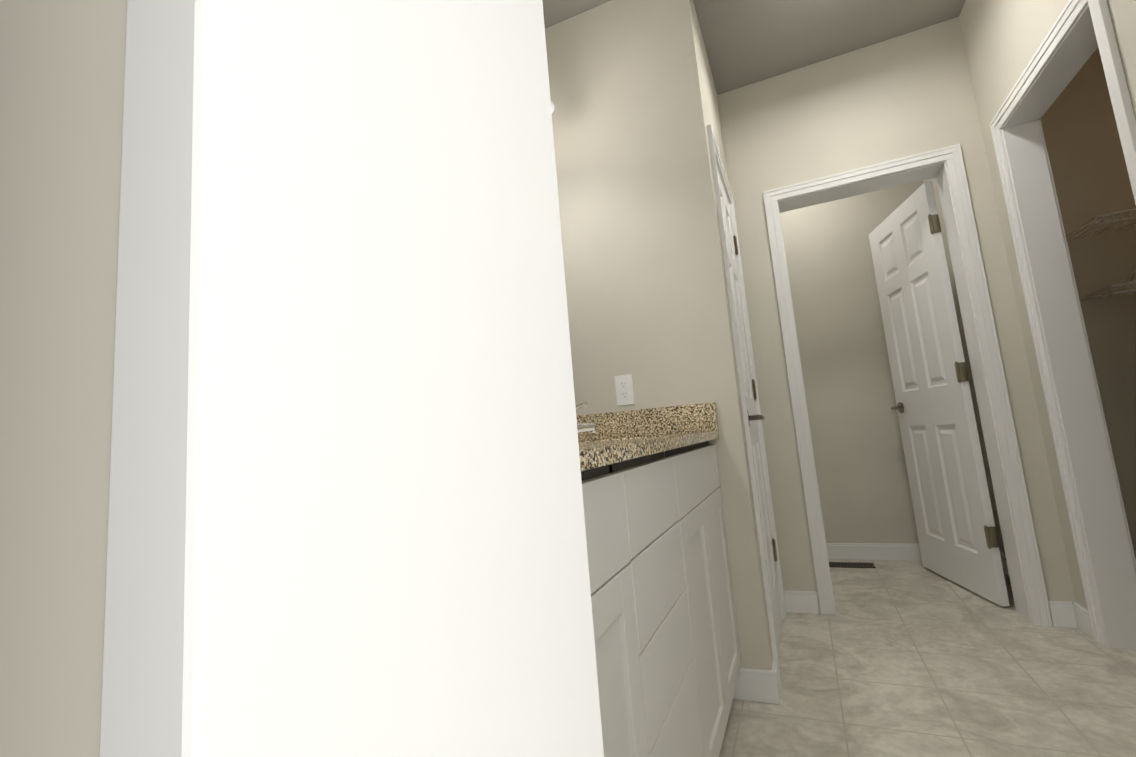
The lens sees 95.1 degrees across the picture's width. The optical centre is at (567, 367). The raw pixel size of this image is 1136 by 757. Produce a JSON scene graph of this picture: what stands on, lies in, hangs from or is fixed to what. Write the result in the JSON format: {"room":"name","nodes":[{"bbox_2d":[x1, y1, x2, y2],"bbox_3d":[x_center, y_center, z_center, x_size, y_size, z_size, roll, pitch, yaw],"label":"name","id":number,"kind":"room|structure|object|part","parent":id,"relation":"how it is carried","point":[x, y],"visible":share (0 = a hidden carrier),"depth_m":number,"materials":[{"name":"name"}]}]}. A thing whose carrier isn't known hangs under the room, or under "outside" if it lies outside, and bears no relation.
{"room":"bathroom","nodes":[
{"label":"bathroom","id":0,"kind":"room"},
{"bbox_2d":[0,0,126,756],"bbox_3d":[0.045,-0.435,0.129,1.734,2.700,0.115,-8,-8,23],"label":"wall","id":1,"kind":"structure","parent":0,"point":[62,67],"depth_m":0.08,"materials":[{"name":"paint"}]},
{"bbox_2d":[99,0,603,756],"bbox_3d":[0.324,-0.166,-0.012,0.901,2.086,0.133,-8,-8,23],"label":"door frame","id":2,"kind":"structure","parent":1,"relation":"attached to","point":[345,504],"depth_m":0.08,"materials":[{"name":"white wood"}]},
{"bbox_2d":[545,0,772,669],"bbox_3d":[0.460,-0.164,2.400,0.634,2.700,0.880,-8,-8,23],"label":"wall","id":3,"kind":"structure","parent":0,"point":[633,98],"depth_m":2.03,"materials":[{"name":"paint"}]},
{"bbox_2d":[614,374,634,405],"bbox_3d":[0.216,0.084,1.995,0.070,0.115,0.008,-8,-8,23],"label":"duplex electrical outlet","id":4,"kind":"object","parent":3,"relation":"attached to","point":[624,390],"visible":1,"depth_m":1.99,"materials":[{"name":"white plastic"}]},
{"bbox_2d":[707,124,786,688],"bbox_3d":[0.735,0.109,2.270,0.133,2.082,0.738,-8,-8,23],"label":"door frame","id":5,"kind":"structure","parent":3,"relation":"attached to","point":[716,160],"depth_m":2.02,"materials":[{"name":"white wood"}]},
{"bbox_2d":[717,168,781,655],"bbox_3d":[0.768,0.132,2.259,0.163,2.008,0.618,-8,-8,23],"label":"closet door","id":6,"kind":"structure","parent":3,"relation":"in","point":[753,418],"depth_m":2.31,"materials":[{"name":"white wood"}]},
{"bbox_2d":[733,543,1093,703],"bbox_3d":[0.920,1.020,1.688,1.735,0.098,3.690,-8,-8,23],"label":"baseboard","id":7,"kind":"structure","parent":3,"relation":"attached to","point":[758,685],"depth_m":2.09,"materials":[{"name":"white wood"}]},
{"bbox_2d":[542,0,965,94],"bbox_3d":[1.190,-1.788,1.222,3.900,0.080,5.300,-8,-8,23],"label":"ceiling","id":8,"kind":"structure","parent":0,"point":[747,42],"depth_m":2.41,"materials":[{"name":"paint"}]},
{"bbox_2d":[780,181,919,543],"bbox_3d":[1.642,-0.102,3.571,1.850,2.700,0.120,-8,-8,23],"label":"wall","id":9,"kind":"structure","parent":0,"point":[861,471],"depth_m":3.41,"materials":[{"name":"paint"}]},
{"bbox_2d":[717,17,1075,608],"bbox_3d":[1.225,-0.194,2.636,1.850,2.700,0.165,-8,-8,23],"label":"wall","id":10,"kind":"structure","parent":0,"point":[908,94],"depth_m":2.53,"materials":[{"name":"paint"}]},
{"bbox_2d":[763,143,1052,626],"bbox_3d":[1.518,0.072,2.479,0.846,2.086,0.199,-8,-8,23],"label":"door frame","id":11,"kind":"structure","parent":10,"relation":"attached to","point":[944,167],"depth_m":2.36,"materials":[{"name":"white wood"}]},
{"bbox_2d":[869,181,1009,605],"bbox_3d":[1.927,0.109,2.784,0.163,2.008,0.718,-6,-8,9],"label":"door","id":12,"kind":"structure","parent":10,"relation":"in","point":[955,524],"depth_m":2.69,"materials":[{"name":"white wood"}]},
{"bbox_2d":[719,559,1135,756],"bbox_3d":[1.410,0.949,0.855,3.900,0.060,5.300,-8,-8,23],"label":"floor","id":13,"kind":"structure","parent":0,"point":[896,658],"depth_m":1.72,"materials":[{"name":"tile"}]},
{"bbox_2d":[576,402,740,756],"bbox_3d":[-0.042,0.568,1.101,0.554,0.989,1.754,-8,-8,23],"label":"bathroom vanity","id":14,"kind":"object","parent":13,"relation":"on","point":[668,659],"depth_m":1.02,"materials":[{"name":"white paint"}]},
{"bbox_2d":[575,401,596,432],"bbox_3d":[0.018,0.179,1.711,0.159,0.129,0.165,-8,-8,23],"label":"faucet","id":15,"kind":"object","parent":14,"relation":"on","point":[586,427],"visible":0.25,"depth_m":1.68,"materials":[{"name":"silver metal"}]},
{"bbox_3d":[-0.076,0.142,1.158,0.554,0.127,1.754,-8,-8,23],"label":"bathroom vanity top","id":16,"kind":"part","parent":14,"relation":"part of","materials":[{"name":"beige stone"}]},
{"bbox_2d":[829,562,875,567],"bbox_3d":[1.719,1.200,3.166,0.260,0.006,0.110,-8,-8,23],"label":"floor vent","id":17,"kind":"object","parent":13,"relation":"in","point":[851,565],"visible":1,"depth_m":3.15,"materials":[{"name":"brown metal"}]},
{"bbox_2d":[920,0,1135,609],"bbox_3d":[1.984,-0.310,2.223,0.116,2.700,2.060,-8,-8,23],"label":"wall","id":18,"kind":"structure","parent":0,"point":[1003,40],"depth_m":2.14,"materials":[{"name":"paint"}]},
{"bbox_2d":[990,0,1135,649],"bbox_3d":[1.777,-0.058,1.664,0.149,2.086,0.846,-8,-8,23],"label":"trim","id":19,"kind":"structure","parent":18,"relation":"attached to","point":[1080,32],"depth_m":1.96,"materials":[{"name":"white wood"}]},
{"bbox_2d":[1041,48,1135,558],"bbox_3d":[2.981,-0.354,2.492,1.500,2.700,0.120,-8,-8,23],"label":"wall","id":20,"kind":"structure","parent":0,"point":[1090,174],"depth_m":2.58,"materials":[{"name":"paint"}]},
{"bbox_2d":[1066,208,1135,300],"bbox_3d":[2.846,-0.413,2.283,0.840,0.629,0.373,-8,-8,23],"label":"wire closet shelf","id":21,"kind":"object","parent":20,"relation":"attached to","point":[1129,282],"visible":1,"depth_m":2.28,"materials":[{"name":"white metal"}]},
{"bbox_2d":[1117,0,1135,74],"bbox_3d":[2.280,-0.510,0.915,1.735,2.700,0.115,-8,-8,23],"label":"wall","id":22,"kind":"structure","parent":0,"point":[1127,8],"depth_m":1.36,"materials":[{"name":"paint"}]},
{"bbox_3d":[-0.281,-0.205,1.656,0.120,2.700,5.180,-8,-8,23],"label":"wall mirror","id":23,"kind":"object","parent":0,"visible":0},
{"bbox_3d":[-0.282,-1.058,1.579,0.152,0.184,0.745,-8,-8,23],"label":"sconce","id":24,"kind":"object","parent":23,"relation":"attached to","visible":0},
{"bbox_2d":[551,101,553,112],"bbox_3d":[-0.118,-0.959,1.812,0.134,0.115,0.134,-8,-8,23],"label":"shade","id":25,"kind":"object","parent":24,"relation":"attached to","point":[552,106],"visible":0.08,"depth_m":1.81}
]}

